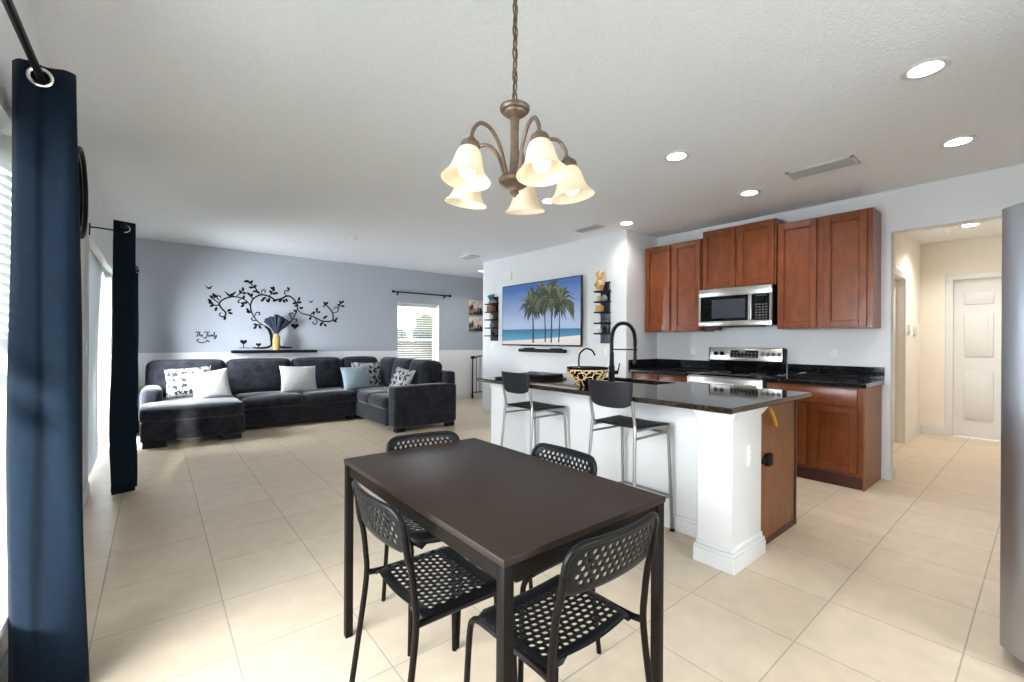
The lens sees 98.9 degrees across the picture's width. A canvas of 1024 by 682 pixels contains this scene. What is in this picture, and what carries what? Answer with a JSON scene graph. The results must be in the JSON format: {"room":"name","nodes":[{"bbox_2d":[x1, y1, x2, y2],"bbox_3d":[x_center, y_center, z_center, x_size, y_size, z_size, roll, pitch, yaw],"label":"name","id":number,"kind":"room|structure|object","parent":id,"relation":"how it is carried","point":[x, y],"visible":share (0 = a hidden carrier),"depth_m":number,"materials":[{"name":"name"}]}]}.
{"room":"open-plan dining area","nodes":[
{"label":"open-plan dining area","id":0,"kind":"room"},
{"bbox_2d":[0,0,112,665],"bbox_3d":[-2.294,-0.091,2.033,0.150,2.660,10.050,0,0,-39],"label":"wall","id":1,"kind":"structure","parent":0,"point":[11,48],"depth_m":1.68,"materials":[{"name":"white paint"}]},
{"bbox_2d":[0,82,11,639],"bbox_3d":[-1.269,0.065,0.817,0.185,1.860,2.300,0,0,-39],"label":"window","id":2,"kind":"structure","parent":1,"relation":"in","point":[5,100],"depth_m":1.52,"materials":[{"name":"white glass"}]},
{"bbox_2d":[1,0,45,82],"bbox_3d":[-1.169,-0.896,0.888,0.141,0.100,2.556,0,0,-39],"label":"curtain rod","id":3,"kind":"object","parent":1,"relation":"attached to","point":[9,6],"visible":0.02,"depth_m":1.27,"materials":[{"name":"black metal"}]},
{"bbox_2d":[6,58,89,681],"bbox_3d":[-1.666,0.144,1.602,0.203,2.158,0.305,0,0,-39],"label":"window curtain","id":4,"kind":"object","parent":3,"relation":"hanging from","point":[48,633],"visible":0.98,"depth_m":1.50,"materials":[{"name":"blue fabric"}]},
{"bbox_2d":[0,481,89,681],"bbox_3d":[-2.268,1.187,2.124,0.016,0.105,9.950,0,0,-39],"label":"baseboard","id":5,"kind":"structure","parent":1,"relation":"attached to","point":[4,666],"depth_m":1.57,"materials":[{"name":"white paint"}]},
{"bbox_2d":[78,146,87,238],"bbox_3d":[-2.920,-0.999,2.957,0.038,0.608,0.608,0,0,-39],"label":"wall mirror","id":6,"kind":"object","parent":1,"relation":"attached to","point":[83,187],"visible":0.56,"depth_m":3.10,"materials":[{"name":"black metal"}]},
{"bbox_2d":[78,157,82,226],"bbox_3d":[-2.930,-0.999,2.948,0.012,0.550,0.550,0,0,-39],"label":"mirror glass","id":7,"kind":"object","parent":6,"relation":"attached to","point":[80,165],"depth_m":3.06,"materials":[{"name":"mirror"}]},
{"bbox_2d":[88,229,112,474],"bbox_3d":[-4.215,0.133,4.474,0.113,2.110,2.400,0,0,-39],"label":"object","id":8,"kind":"object","parent":1,"relation":"attached to","point":[99,281],"visible":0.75,"depth_m":4.48,"materials":[{"name":"white plastic"}]},
{"bbox_2d":[89,223,138,274],"bbox_3d":[-4.100,-0.916,4.575,0.254,0.100,3.176,0,0,-39],"label":"curtain rod","id":9,"kind":"object","parent":1,"relation":"attached to","point":[124,226],"visible":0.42,"depth_m":3.55,"materials":[{"name":"black metal"}]},
{"bbox_2d":[109,220,137,495],"bbox_3d":[-3.150,0.127,3.561,0.168,2.165,0.231,0,0,-39],"label":"window curtain","id":10,"kind":"object","parent":9,"relation":"hanging from","point":[123,384],"visible":0.93,"depth_m":3.49,"materials":[{"name":"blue fabric"}]},
{"bbox_2d":[136,266,139,432],"bbox_3d":[-4.885,0.117,5.681,0.088,2.165,0.269,0,0,-39],"label":"window curtain","id":11,"kind":"object","parent":9,"relation":"hanging from","point":[137,271],"visible":0.34,"depth_m":5.64,"materials":[{"name":"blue fabric"}]},
{"bbox_2d":[136,238,482,411],"bbox_3d":[-1.879,-0.088,8.981,9.570,2.660,0.200,0,0,-39],"label":"wall","id":12,"kind":"structure","parent":0,"point":[173,278],"depth_m":7.32,"materials":[{"name":"grey paint"}]},
{"bbox_2d":[195,332,216,342],"bbox_3d":[-4.619,-0.061,6.617,0.274,0.176,0.002,0,0,-39],"label":"family lettering","id":13,"kind":"object","parent":12,"relation":"attached to","point":[207,334],"visible":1,"depth_m":6.62,"materials":[{"name":"black plastic"}]},
{"bbox_2d":[231,350,316,352],"bbox_3d":[-3.841,0.163,7.132,1.225,0.045,0.190,0,0,-39],"label":"floating shelf","id":14,"kind":"object","parent":12,"relation":"attached to","point":[232,351],"visible":1,"depth_m":7.03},
{"bbox_2d":[273,334,280,349],"bbox_3d":[-3.822,0.007,7.115,0.116,0.266,0.116,0,0,-39],"label":"vase","id":15,"kind":"object","parent":14,"relation":"on","point":[276,338],"visible":0.99,"depth_m":7.07,"materials":[{"name":"gold metal"}]},
{"bbox_2d":[264,314,288,333],"bbox_3d":[-3.812,-0.258,7.106,0.383,0.361,0.064,0,0,-39],"label":"bouquet","id":16,"kind":"object","parent":15,"relation":"in","point":[277,322],"visible":1,"depth_m":7.10,"materials":[{"name":"fabric"}]},
{"bbox_2d":[206,280,344,348],"bbox_3d":[-3.828,-0.427,7.260,2.078,1.100,0.003,0,0,-39],"label":"wall decal","id":17,"kind":"object","parent":12,"relation":"attached to","point":[231,295],"visible":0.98,"depth_m":7.10,"materials":[{"name":"black plastic"}]},
{"bbox_2d":[139,392,481,428],"bbox_3d":[-1.792,1.190,8.918,9.304,0.105,0.016,0,0,-39],"label":"baseboard","id":18,"kind":"structure","parent":12,"relation":"attached to","point":[475,395],"depth_m":9.58,"materials":[{"name":"white paint"}]},
{"bbox_2d":[397,303,438,360],"bbox_3d":[-1.932,-0.056,8.912,0.980,1.405,0.220,0,0,-39],"label":"window","id":19,"kind":"structure","parent":12,"relation":"in","point":[435,340],"depth_m":9.18,"materials":[{"name":"glass"}]},
{"bbox_2d":[398,303,436,358],"bbox_3d":[-1.933,-0.102,8.913,0.880,1.294,0.066,0,0,-39],"label":"window blinds","id":20,"kind":"object","parent":19,"relation":"attached to","point":[399,304],"visible":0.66,"depth_m":8.92,"materials":[{"name":"white plastic"}]},
{"bbox_2d":[392,290,450,298],"bbox_3d":[-1.808,-0.941,8.845,1.320,0.086,0.097,0,0,-39],"label":"curtain rod","id":21,"kind":"object","parent":12,"relation":"attached to","point":[393,291],"visible":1,"depth_m":8.76,"materials":[{"name":"black metal"}]},
{"bbox_2d":[469,300,482,314],"bbox_3d":[-0.799,-0.752,9.702,0.350,0.320,0.041,0,0,-39],"label":"print","id":22,"kind":"object","parent":12,"relation":"attached to","point":[475,306],"visible":1,"depth_m":9.68,"materials":[{"name":"brown paper"}]},
{"bbox_2d":[469,317,482,330],"bbox_3d":[-0.801,-0.387,9.702,0.350,0.310,0.041,0,0,-39],"label":"print","id":23,"kind":"object","parent":12,"relation":"attached to","point":[475,323],"visible":1,"depth_m":9.69,"materials":[{"name":"brown paper"}]},
{"bbox_2d":[27,0,1023,278],"bbox_3d":[1.303,-1.460,5.085,9.570,0.120,10.250,0,0,-39],"label":"ceiling","id":24,"kind":"structure","parent":0,"point":[295,128],"depth_m":2.63,"materials":[{"name":"paint"}]},
{"bbox_2d":[458,255,479,259],"bbox_3d":[-0.722,-1.402,7.325,0.180,0.019,0.380,0,0,-39],"label":"ceiling vent","id":25,"kind":"object","parent":24,"relation":"in","point":[467,257],"visible":1,"depth_m":7.29,"materials":[{"name":"grey metal"}]},
{"bbox_2d":[440,0,594,214],"bbox_3d":[0.000,-0.940,1.438,0.513,0.934,0.525,0,0,-39],"label":"chandelier","id":26,"kind":"object","parent":24,"relation":"hanging from","point":[541,167],"visible":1,"depth_m":1.41,"materials":[{"name":"glass"}]},
{"bbox_2d":[461,136,479,149],"bbox_3d":[-0.126,-0.600,1.330,0.060,0.045,0.060,0,0,-39],"label":"socket","id":27,"kind":"object","parent":26,"relation":"attached to","point":[469,143],"depth_m":1.30,"materials":[{"name":"brown metal"}]},
{"bbox_2d":[530,129,549,141],"bbox_3d":[0.082,-0.598,1.286,0.060,0.045,0.060,0,0,-39],"label":"socket","id":28,"kind":"object","parent":26,"relation":"attached to","point":[539,135],"depth_m":1.26,"materials":[{"name":"brown metal"}]},
{"bbox_2d":[561,156,576,165],"bbox_3d":[0.188,-0.598,1.470,0.060,0.045,0.060,0,0,-39],"label":"socket","id":29,"kind":"object","parent":26,"relation":"attached to","point":[567,160],"depth_m":1.44,"materials":[{"name":"brown"}]},
{"bbox_2d":[540,198,551,203],"bbox_3d":[0.372,-1.428,4.383,0.194,0.059,0.194,0,0,-39],"label":"recessed light","id":30,"kind":"object","parent":24,"relation":"in","point":[544,200],"visible":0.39,"depth_m":4.44,"materials":[{"name":"white"}]},
{"bbox_2d":[572,224,604,232],"bbox_3d":[0.938,-1.392,5.414,0.180,0.019,0.380,0,0,-39],"label":"ceiling vent","id":31,"kind":"object","parent":24,"relation":"in","point":[593,226],"visible":1,"depth_m":5.38,"materials":[{"name":"grey metal"}]},
{"bbox_2d":[618,221,634,225],"bbox_3d":[1.357,-1.422,5.185,0.194,0.059,0.194,0,0,-39],"label":"recessed light","id":32,"kind":"object","parent":24,"relation":"in","point":[623,223],"visible":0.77,"depth_m":5.22,"materials":[{"name":"white"}]},
{"bbox_2d":[663,151,689,161],"bbox_3d":[1.244,-1.423,3.312,0.194,0.059,0.194,0,0,-39],"label":"recessed light","id":33,"kind":"object","parent":24,"relation":"in","point":[675,156],"visible":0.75,"depth_m":3.35,"materials":[{"name":"white"}]},
{"bbox_2d":[738,189,760,196],"bbox_3d":[2.228,-1.417,4.115,0.194,0.059,0.194,0,0,-39],"label":"recessed light","id":34,"kind":"object","parent":24,"relation":"in","point":[752,192],"visible":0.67,"depth_m":4.14,"materials":[{"name":"white"}]},
{"bbox_2d":[785,155,860,179],"bbox_3d":[2.478,-1.383,3.508,0.210,0.019,0.460,0,0,-39],"label":"ceiling vent","id":35,"kind":"object","parent":24,"relation":"in","point":[850,160],"visible":1,"depth_m":3.48,"materials":[{"name":"grey metal"}]},
{"bbox_2d":[900,57,951,80],"bbox_3d":[2.115,-1.418,2.243,0.194,0.059,0.194,0,0,-39],"label":"recessed light","id":36,"kind":"object","parent":24,"relation":"in","point":[932,66],"visible":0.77,"depth_m":2.27,"materials":[{"name":"white paint"}]},
{"bbox_2d":[939,135,977,147],"bbox_3d":[3.100,-1.412,3.045,0.194,0.059,0.194,0,0,-39],"label":"recessed light","id":37,"kind":"object","parent":24,"relation":"in","point":[962,140],"visible":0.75,"depth_m":3.07,"materials":[{"name":"white"}]},
{"bbox_2d":[959,223,981,226],"bbox_3d":[5.413,-1.399,5.177,0.194,0.059,0.194,0,0,-39],"label":"recessed light","id":38,"kind":"object","parent":24,"relation":"in","point":[969,224],"visible":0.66,"depth_m":5.19,"materials":[{"name":"white"}]},
{"bbox_2d":[83,397,1023,681],"bbox_3d":[1.287,1.320,5.085,9.570,0.120,10.250,0,0,-39],"label":"floor","id":39,"kind":"structure","parent":0,"point":[224,560],"depth_m":2.26,"materials":[{"name":"tile"}]},
{"bbox_2d":[138,356,455,448],"bbox_3d":[-2.967,0.746,6.285,3.635,0.979,2.412,0,0,-39],"label":"sectional sofa","id":40,"kind":"object","parent":39,"relation":"on","point":[256,400],"visible":0.87,"depth_m":6.24,"materials":[{"name":"grey fabric"}]},
{"bbox_2d":[145,359,225,397],"bbox_3d":[-4.561,0.526,6.162,0.918,0.558,0.335,0,0,-39],"label":"cushion","id":41,"kind":"object","parent":40,"relation":"on","point":[154,371],"depth_m":5.94,"materials":[{"name":"grey fabric"}]},
{"bbox_2d":[164,366,210,397],"bbox_3d":[-4.398,0.562,5.965,0.544,0.446,0.209,0,0,-35],"label":"throw pillow","id":42,"kind":"object","parent":40,"relation":"on","point":[178,381],"visible":0.62,"depth_m":5.87,"materials":[{"name":"white fabric"}]},
{"bbox_2d":[138,395,243,422],"bbox_3d":[-4.164,0.851,5.699,1.040,0.213,1.188,0,0,-39],"label":"cushion","id":43,"kind":"object","parent":40,"relation":"on","point":[182,409],"depth_m":5.32,"materials":[{"name":"grey fabric"}]},
{"bbox_2d":[189,368,231,397],"bbox_3d":[-4.046,0.583,5.890,0.484,0.440,0.245,0,0,-34],"label":"throw pillow","id":44,"kind":"object","parent":40,"relation":"on","point":[211,384],"visible":0.94,"depth_m":5.84,"materials":[{"name":"white fabric"}]},
{"bbox_2d":[226,358,291,394],"bbox_3d":[-3.873,0.530,6.723,0.893,0.558,0.335,0,0,-39],"label":"cushion","id":45,"kind":"object","parent":40,"relation":"on","point":[245,375],"depth_m":6.56,"materials":[{"name":"grey fabric"}]},
{"bbox_2d":[235,391,302,409],"bbox_3d":[-3.590,0.857,6.463,0.795,0.205,0.719,0,0,-39],"label":"seat cushion","id":46,"kind":"object","parent":40,"relation":"on","point":[252,400],"depth_m":6.26,"materials":[{"name":"grey fabric"}]},
{"bbox_2d":[279,366,316,392],"bbox_3d":[-3.269,0.579,6.716,0.220,0.421,0.550,0,0,44],"label":"throw pillow","id":47,"kind":"object","parent":40,"relation":"on","point":[293,379],"visible":0.98,"depth_m":6.64,"materials":[{"name":"white fabric"}]},
{"bbox_2d":[291,357,341,387],"bbox_3d":[-3.230,0.534,7.247,0.793,0.558,0.335,0,0,-39],"label":"cushion","id":48,"kind":"object","parent":40,"relation":"on","point":[328,374],"depth_m":7.20,"materials":[{"name":"grey fabric"}]},
{"bbox_2d":[296,387,356,404],"bbox_3d":[-2.970,0.860,6.968,0.795,0.205,0.719,0,0,-39],"label":"seat cushion","id":49,"kind":"object","parent":40,"relation":"on","point":[323,395],"depth_m":6.73,"materials":[{"name":"grey fabric"}]},
{"bbox_2d":[340,365,370,389],"bbox_3d":[-2.555,0.598,7.169,0.204,0.398,0.472,0,0,45],"label":"throw pillow","id":50,"kind":"object","parent":40,"relation":"on","point":[353,377],"visible":0.99,"depth_m":7.10,"materials":[{"name":"blue fabric"}]},
{"bbox_2d":[341,356,377,387],"bbox_3d":[-2.679,0.537,7.695,0.653,0.558,0.335,0,0,-39],"label":"cushion","id":51,"kind":"object","parent":40,"relation":"on","point":[346,361],"depth_m":7.55,"materials":[{"name":"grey fabric"}]},
{"bbox_2d":[351,362,381,385],"bbox_3d":[-2.468,0.568,7.459,0.533,0.450,0.180,0,0,-34],"label":"throw pillow","id":52,"kind":"object","parent":40,"relation":"on","point":[373,369],"visible":0.6,"depth_m":7.47,"materials":[{"name":"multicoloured fabric"}]},
{"bbox_2d":[354,386,388,398],"bbox_3d":[-2.364,0.864,7.417,0.713,0.205,0.760,0,0,-39],"label":"seat cushion","id":53,"kind":"object","parent":40,"relation":"on","point":[372,387],"depth_m":7.16,"materials":[{"name":"grey fabric"}]},
{"bbox_2d":[357,389,388,403],"bbox_3d":[-2.030,0.866,6.911,0.719,0.205,0.484,0,0,-39],"label":"seat cushion","id":54,"kind":"object","parent":40,"relation":"on","point":[362,396],"depth_m":6.72,"materials":[{"name":"grey fabric"}]},
{"bbox_2d":[368,393,388,408],"bbox_3d":[-1.687,0.868,6.491,0.719,0.205,0.629,0,0,-39],"label":"seat cushion","id":55,"kind":"object","parent":40,"relation":"on","point":[375,400],"depth_m":6.26,"materials":[{"name":"grey fabric"}]},
{"bbox_2d":[380,357,397,386],"bbox_3d":[-2.099,0.545,7.689,0.400,0.551,0.553,0,0,-39],"label":"cushion","id":56,"kind":"object","parent":40,"relation":"on","point":[386,362],"depth_m":7.47,"materials":[{"name":"grey fabric"}]},
{"bbox_2d":[387,367,415,391],"bbox_3d":[-1.667,0.603,6.603,0.469,0.430,0.215,0,0,40],"label":"throw pillow","id":57,"kind":"object","parent":40,"relation":"on","point":[401,376],"visible":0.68,"depth_m":6.53,"materials":[{"name":"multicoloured fabric"}]},
{"bbox_2d":[391,358,413,379],"bbox_3d":[-1.729,0.547,7.236,0.400,0.551,0.623,0,0,-39],"label":"cushion","id":58,"kind":"object","parent":40,"relation":"on","point":[404,363],"depth_m":7.12,"materials":[{"name":"grey fabric"}]},
{"bbox_2d":[409,359,441,383],"bbox_3d":[-1.350,0.549,6.770,0.400,0.551,0.583,0,0,-39],"label":"cushion","id":59,"kind":"object","parent":40,"relation":"on","point":[427,371],"depth_m":6.56,"materials":[{"name":"grey fabric"}]},
{"bbox_2d":[349,480,517,681],"bbox_3d":[-0.279,0.859,1.486,0.460,0.787,0.411,0,0,-39],"label":"dining chair","id":60,"kind":"object","parent":39,"relation":"on","point":[366,505],"visible":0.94,"depth_m":1.42,"materials":[{"name":"black plastic"}]},
{"bbox_2d":[381,431,496,656],"bbox_3d":[-0.346,0.858,2.035,0.411,0.787,0.460,0,0,-30],"label":"dining chair","id":61,"kind":"object","parent":39,"relation":"on","point":[419,538],"visible":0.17,"depth_m":2.08,"materials":[{"name":"black plastic"}]},
{"bbox_2d":[471,355,482,398],"bbox_3d":[-0.521,0.768,9.734,0.858,0.963,0.067,0,0,-31],"label":"safety gate","id":62,"kind":"object","parent":39,"relation":"on","point":[472,357],"visible":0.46,"depth_m":9.53,"materials":[{"name":"black metal"}]},
{"bbox_2d":[344,438,665,681],"bbox_3d":[-0.109,0.877,1.645,0.670,0.750,1.104,0,0,-39],"label":"dining table","id":63,"kind":"object","parent":39,"relation":"on","point":[514,515],"visible":0.91,"depth_m":1.41,"materials":[{"name":"wood"}]},
{"bbox_2d":[456,443,601,681],"bbox_3d":[0.072,0.861,1.784,0.460,0.787,0.411,0,0,-40],"label":"dining chair","id":64,"kind":"object","parent":39,"relation":"on","point":[540,447],"visible":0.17,"depth_m":1.82,"materials":[{"name":"black plastic"}]},
{"bbox_2d":[500,371,567,465],"bbox_3d":[0.176,0.752,3.655,0.464,1.005,0.438,0,0,-39],"label":"bar stool","id":65,"kind":"object","parent":39,"relation":"on","point":[518,383],"visible":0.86,"depth_m":3.56,"materials":[{"name":"grey plastic"}]},
{"bbox_2d":[464,511,658,681],"bbox_3d":[0.146,0.861,1.279,0.411,0.787,0.460,0,0,-39],"label":"dining chair","id":66,"kind":"object","parent":39,"relation":"on","point":[547,666],"visible":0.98,"depth_m":1.20,"materials":[{"name":"black plastic"}]},
{"bbox_2d":[586,379,673,551],"bbox_3d":[0.773,0.756,2.923,0.464,1.005,0.438,0,0,-39],"label":"bar stool","id":67,"kind":"object","parent":39,"relation":"on","point":[610,394],"visible":0.89,"depth_m":2.86,"materials":[{"name":"grey plastic"}]},
{"bbox_2d":[476,373,811,575],"bbox_3d":[0.864,0.801,3.526,1.200,0.914,2.310,0,0,-39],"label":"kitchen island","id":68,"kind":"object","parent":39,"relation":"on","point":[734,448],"visible":0.79,"depth_m":2.87,"materials":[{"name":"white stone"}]},
{"bbox_2d":[476,373,811,414],"bbox_3d":[0.866,0.360,3.526,1.200,0.032,2.310,0,0,-39],"label":"island countertop","id":69,"kind":"structure","parent":68,"relation":"on","point":[723,399],"depth_m":2.92,"materials":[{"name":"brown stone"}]},
{"bbox_2d":[522,372,562,378],"bbox_3d":[0.278,0.319,4.130,0.250,0.042,0.330,0,0,-39],"label":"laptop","id":70,"kind":"object","parent":69,"relation":"on","point":[540,375],"visible":0.79,"depth_m":4.01,"materials":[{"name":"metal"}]},
{"bbox_2d":[578,348,594,365],"bbox_3d":[0.664,0.201,3.997,0.194,0.284,0.048,0,0,3],"label":"gooseneck faucet","id":71,"kind":"object","parent":69,"relation":"on","point":[581,351],"visible":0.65,"depth_m":3.99,"materials":[{"name":"black metal"}]},
{"bbox_2d":[566,366,608,386],"bbox_3d":[0.575,0.269,3.339,0.326,0.146,0.325,0,0,21],"label":"bowl","id":72,"kind":"object","parent":69,"relation":"on","point":[580,375],"visible":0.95,"depth_m":3.23,"materials":[{"name":"multicoloured ceramic"}]},
{"bbox_2d":[608,321,637,380],"bbox_3d":[0.960,0.083,3.787,0.255,0.522,0.062,0,0,3],"label":"spring faucet","id":73,"kind":"object","parent":69,"relation":"on","point":[611,375],"visible":1,"depth_m":3.78,"materials":[{"name":"black metal"}]},
{"bbox_2d":[747,445,750,466],"bbox_3d":[1.362,0.655,2.511,0.040,0.120,0.012,0,0,-39],"label":"outlet plate","id":74,"kind":"object","parent":68,"relation":"attached to","point":[748,446],"depth_m":2.50,"materials":[{"name":"white plastic"}]},
{"bbox_2d":[632,372,686,381],"bbox_3d":[1.960,0.826,5.405,0.595,0.876,0.760,0,0,-39],"label":"base cabinet","id":75,"kind":"object","parent":39,"relation":"on","point":[676,378],"visible":0.14,"depth_m":5.20,"materials":[{"name":"brown wood"}]},
{"bbox_2d":[628,359,708,375],"bbox_3d":[1.947,0.310,5.396,0.639,0.156,0.770,0,0,-39],"label":"countertop","id":76,"kind":"structure","parent":75,"relation":"on","point":[678,367],"depth_m":5.50,"materials":[{"name":"black stone"}]},
{"bbox_2d":[686,347,786,388],"bbox_3d":[2.412,0.667,4.760,0.675,1.200,0.802,0,0,-39],"label":"range","id":77,"kind":"object","parent":39,"relation":"on","point":[740,367],"visible":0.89,"depth_m":4.75,"materials":[{"name":"silver metal"}]},
{"bbox_2d":[686,370,783,378],"bbox_3d":[2.408,0.356,4.756,0.575,0.022,0.794,0,0,-39],"label":"cooktop","id":78,"kind":"object","parent":77,"relation":"in","point":[714,374],"depth_m":4.69,"materials":[{"name":"black glass"}]},
{"bbox_2d":[766,382,881,491],"bbox_3d":[2.957,0.832,4.182,0.595,0.876,0.776,0,0,-39],"label":"base cabinet","id":79,"kind":"object","parent":39,"relation":"on","point":[839,429],"visible":0.74,"depth_m":3.88,"materials":[{"name":"brown wood"}]},
{"bbox_2d":[763,364,884,388],"bbox_3d":[2.951,0.316,4.164,0.639,0.156,0.797,0,0,-39],"label":"countertop","id":80,"kind":"structure","parent":79,"relation":"on","point":[824,375],"depth_m":4.19,"materials":[{"name":"black stone"}]},
{"bbox_2d":[1000,202,1023,662],"bbox_3d":[2.479,0.347,1.635,0.918,1.840,0.842,0,0,-39],"label":"refrigerator","id":81,"kind":"object","parent":39,"relation":"on","point":[1012,325],"visible":1,"depth_m":1.69,"materials":[{"name":"silver metal"}]},
{"bbox_2d":[482,229,657,406],"bbox_3d":[0.761,-0.073,6.920,0.800,2.660,3.090,0,0,-39],"label":"wall","id":82,"kind":"structure","parent":0,"point":[620,255],"depth_m":5.95,"materials":[{"name":"white paint"}]},
{"bbox_2d":[482,405,490,412],"bbox_3d":[0.437,1.203,6.662,0.016,0.105,3.090,0,0,-39],"label":"baseboard","id":83,"kind":"structure","parent":82,"relation":"attached to","point":[484,408],"depth_m":7.74,"materials":[{"name":"white paint"}]},
{"bbox_2d":[484,296,498,340],"bbox_3d":[-0.350,-0.389,7.546,0.135,0.760,0.237,0,0,-39],"label":"shelf column","id":84,"kind":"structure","parent":82,"relation":"attached to","point":[495,319],"depth_m":7.52,"materials":[{"name":"metal"}]},
{"bbox_2d":[503,271,511,280],"bbox_3d":[-0.073,-1.088,7.287,0.038,0.140,0.200,0,0,-39],"label":"door chime","id":85,"kind":"object","parent":82,"relation":"attached to","point":[506,275],"visible":1,"depth_m":7.26,"materials":[{"name":"white plastic"}]},
{"bbox_2d":[502,275,582,346],"bbox_3d":[0.414,-0.418,6.650,0.078,0.977,1.752,0,0,-39],"label":"television","id":86,"kind":"object","parent":82,"relation":"attached to","point":[546,312],"visible":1,"depth_m":6.51,"materials":[{"name":"black glass"}]},
{"bbox_2d":[518,348,566,352],"bbox_3d":[0.444,0.133,6.605,0.088,0.065,1.000,0,0,-39],"label":"soundbar","id":87,"kind":"object","parent":82,"relation":"attached to","point":[551,350],"visible":1,"depth_m":6.48,"materials":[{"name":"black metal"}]},
{"bbox_2d":[593,281,610,342],"bbox_3d":[1.172,-0.376,5.678,0.135,0.800,0.187,0,0,-39],"label":"shelf column","id":88,"kind":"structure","parent":82,"relation":"attached to","point":[605,315],"depth_m":5.67,"materials":[{"name":"wood"}]},
{"bbox_2d":[594,270,604,290],"bbox_3d":[1.145,-0.791,5.701,0.112,0.272,0.171,0,0,-39],"label":"figurine","id":89,"kind":"object","parent":88,"relation":"on","point":[599,284],"visible":0.96,"depth_m":5.66,"materials":[{"name":"gold metal"}]},
{"bbox_2d":[657,164,1023,468],"bbox_3d":[3.292,-0.058,4.351,0.120,2.660,4.090,0,0,-39],"label":"wall","id":90,"kind":"structure","parent":0,"point":[982,196],"depth_m":4.07,"materials":[{"name":"white paint"}]},
{"bbox_2d":[628,359,708,369],"bbox_3d":[1.948,0.290,5.396,0.639,0.117,0.770,0,0,-39],"label":"backsplash","id":91,"kind":"structure","parent":90,"relation":"attached to","point":[641,363],"depth_m":5.61,"materials":[{"name":"black stone"}]},
{"bbox_2d":[645,239,713,331],"bbox_3d":[2.083,-0.660,5.492,0.320,1.080,0.760,0,0,-39],"label":"upper cabinet","id":92,"kind":"object","parent":90,"relation":"attached to","point":[673,272],"visible":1,"depth_m":5.37,"materials":[{"name":"brown wood"}]},
{"bbox_2d":[690,346,695,355],"bbox_3d":[2.271,0.121,5.500,0.010,0.116,0.072,0,0,-39],"label":"wall outlet","id":93,"kind":"object","parent":90,"relation":"attached to","point":[692,348],"visible":1,"depth_m":5.50,"materials":[{"name":"white plastic"}]},
{"bbox_2d":[703,218,785,289],"bbox_3d":[2.575,-0.927,4.885,0.325,0.680,0.780,0,0,-39],"label":"upper cabinet","id":94,"kind":"object","parent":90,"relation":"attached to","point":[745,254],"visible":0.97,"depth_m":4.74,"materials":[{"name":"brown wood"}]},
{"bbox_2d":[699,284,776,327],"bbox_3d":[2.529,-0.372,4.851,0.435,0.425,0.770,0,0,-39],"label":"microwave","id":95,"kind":"object","parent":94,"relation":"attached to","point":[755,305],"visible":0.99,"depth_m":4.69,"materials":[{"name":"silver metal"}]},
{"bbox_2d":[777,207,880,329],"bbox_3d":[3.071,-0.660,4.278,0.320,1.070,0.770,0,0,-39],"label":"upper cabinet","id":96,"kind":"object","parent":90,"relation":"attached to","point":[829,266],"visible":1,"depth_m":4.12,"materials":[{"name":"brown wood"}]},
{"bbox_2d":[829,348,837,359],"bbox_3d":[3.199,0.126,4.361,0.010,0.116,0.072,0,0,-39],"label":"wall outlet","id":97,"kind":"object","parent":90,"relation":"attached to","point":[833,352],"visible":1,"depth_m":4.36,"materials":[{"name":"white plastic"}]},
{"bbox_2d":[787,364,884,379],"bbox_3d":[3.190,0.298,4.358,0.024,0.117,0.797,0,0,-39],"label":"backsplash","id":98,"kind":"structure","parent":90,"relation":"attached to","point":[857,372],"depth_m":4.32,"materials":[{"name":"black stone"}]},
{"bbox_2d":[894,232,920,442],"bbox_3d":[4.564,-0.051,5.291,3.040,2.660,0.120,0,0,-39],"label":"wall","id":99,"kind":"structure","parent":0,"point":[907,251],"depth_m":5.69,"materials":[{"name":"paint"}]},
{"bbox_2d":[893,267,906,443],"bbox_3d":[4.587,0.209,5.293,0.920,2.140,0.132,0,0,-39],"label":"door frame","id":100,"kind":"structure","parent":99,"relation":"in","point":[897,272],"depth_m":5.49,"materials":[{"name":"white paint"}]},
{"bbox_2d":[881,425,944,479],"bbox_3d":[4.622,1.227,5.103,3.176,0.105,0.255,0,0,-39],"label":"baseboard","id":101,"kind":"structure","parent":99,"relation":"attached to","point":[921,428],"depth_m":5.89,"materials":[{"name":"white paint"}]},
{"bbox_2d":[913,325,917,335],"bbox_3d":[5.443,-0.146,5.907,0.120,0.140,0.034,0,0,-39],"label":"thermostat","id":102,"kind":"object","parent":99,"relation":"attached to","point":[915,327],"visible":1,"depth_m":5.87,"materials":[{"name":"white plastic"}]},
{"bbox_2d":[920,234,1001,427],"bbox_3d":[6.272,-0.041,5.696,0.120,2.660,1.650,0,0,-39],"label":"wall","id":103,"kind":"structure","parent":0,"point":[939,260],"depth_m":6.06,"materials":[{"name":"paint"}]},
{"bbox_2d":[945,271,1001,440],"bbox_3d":[6.278,0.192,5.650,0.110,2.195,0.980,0,0,-39],"label":"door","id":104,"kind":"structure","parent":103,"relation":"in","point":[973,403],"depth_m":5.82,"materials":[{"name":"white paint"}]},
{"label":"outside","id":105,"kind":"structure","parent":0,"visible":0},
{"bbox_3d":[-4.027,1.579,12.849,70.000,0.300,65.000,0,0,-39],"label":"ground","id":106,"kind":"structure","parent":105,"visible":0},
{"bbox_2d":[398,329,410,357],"bbox_3d":[-5.175,0.477,17.723,2.730,2.408,1.330,0,0,-39],"label":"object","id":107,"kind":"object","parent":106,"relation":"on","point":[400,334],"visible":0.02,"depth_m":17.86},
{"bbox_2d":[398,342,432,359],"bbox_3d":[-4.536,0.716,15.681,24.780,1.420,0.040,0,0,-39],"label":"fence","id":108,"kind":"object","parent":106,"relation":"on","point":[429,351],"visible":0.04,"depth_m":16.43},
{"bbox_2d":[413,313,432,341],"bbox_3d":[-3.574,0.228,19.833,2.064,3.036,1.288,0,0,-39],"label":"shrub","id":109,"kind":"object","parent":106,"relation":"on","point":[429,320],"visible":0.07,"depth_m":19.15,"materials":[{"name":"green plant"}]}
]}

